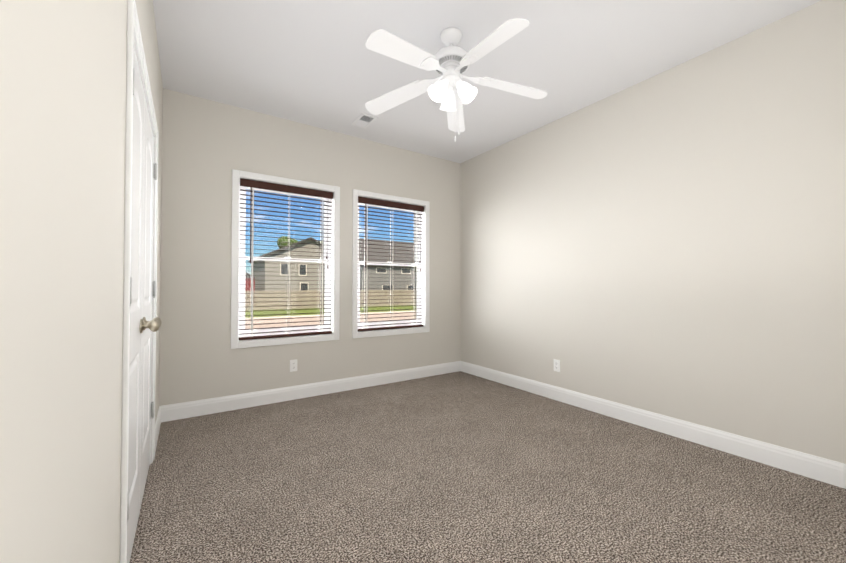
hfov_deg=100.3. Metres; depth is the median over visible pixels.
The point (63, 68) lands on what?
wall
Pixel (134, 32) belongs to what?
door frame
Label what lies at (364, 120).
ceiling vent
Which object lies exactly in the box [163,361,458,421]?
baseboard
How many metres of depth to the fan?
2.24 m
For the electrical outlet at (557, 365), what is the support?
attached to the wall at (671, 242)
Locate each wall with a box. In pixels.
[0,0,162,562]
[159,88,460,405]
[460,0,845,463]
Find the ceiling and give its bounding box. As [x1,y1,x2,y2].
[153,0,820,162]
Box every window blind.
[239,178,332,339]
[358,196,423,331]
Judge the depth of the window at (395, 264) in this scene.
4.18 m
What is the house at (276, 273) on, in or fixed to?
on the lawn
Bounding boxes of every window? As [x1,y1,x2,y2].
[231,169,339,348]
[352,189,429,337]
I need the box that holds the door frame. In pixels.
[120,0,158,562]
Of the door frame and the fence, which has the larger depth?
the fence
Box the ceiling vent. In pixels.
[351,113,377,128]
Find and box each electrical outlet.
[290,359,296,371]
[554,359,559,371]
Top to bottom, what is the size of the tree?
10.835 m
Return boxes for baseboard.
[155,406,162,451]
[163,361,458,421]
[459,361,845,488]
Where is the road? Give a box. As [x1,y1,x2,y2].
[245,310,415,328]
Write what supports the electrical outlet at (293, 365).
attached to the wall at (208, 146)
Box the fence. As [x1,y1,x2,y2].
[245,290,415,310]
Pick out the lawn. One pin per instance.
(291, 313)
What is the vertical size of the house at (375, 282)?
9.780 m
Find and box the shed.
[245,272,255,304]
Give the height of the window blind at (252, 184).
1.482 m
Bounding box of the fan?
[365,18,546,141]
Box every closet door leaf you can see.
[127,42,144,562]
[140,98,153,508]
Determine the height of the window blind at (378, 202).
1.482 m
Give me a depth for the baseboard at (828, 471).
2.51 m
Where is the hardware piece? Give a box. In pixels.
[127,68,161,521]
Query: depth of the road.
24.76 m
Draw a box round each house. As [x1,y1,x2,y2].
[248,237,323,303]
[359,238,415,289]
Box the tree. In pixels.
[277,236,298,248]
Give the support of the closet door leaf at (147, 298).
in the wall at (63, 68)
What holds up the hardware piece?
attached to the wall at (63, 68)
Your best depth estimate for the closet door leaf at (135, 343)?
1.51 m
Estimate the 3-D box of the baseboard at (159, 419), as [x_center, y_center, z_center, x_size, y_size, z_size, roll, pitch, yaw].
[-1.925,1.074,2.553,0.014,0.131,0.730,1,-1,-34]
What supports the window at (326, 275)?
in the wall at (208, 146)
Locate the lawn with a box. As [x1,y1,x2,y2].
[245,305,415,317]
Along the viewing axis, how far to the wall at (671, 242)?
2.53 m
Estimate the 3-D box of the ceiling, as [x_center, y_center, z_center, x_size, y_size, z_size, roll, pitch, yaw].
[0.359,-1.669,2.035,4.060,0.120,4.530,1,-1,-34]
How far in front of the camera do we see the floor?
1.91 m
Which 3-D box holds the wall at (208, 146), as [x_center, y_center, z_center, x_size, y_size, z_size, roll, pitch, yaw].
[-0.864,-0.210,3.834,3.460,2.740,0.140,1,-1,-34]
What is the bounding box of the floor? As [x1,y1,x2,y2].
[129,371,845,562]

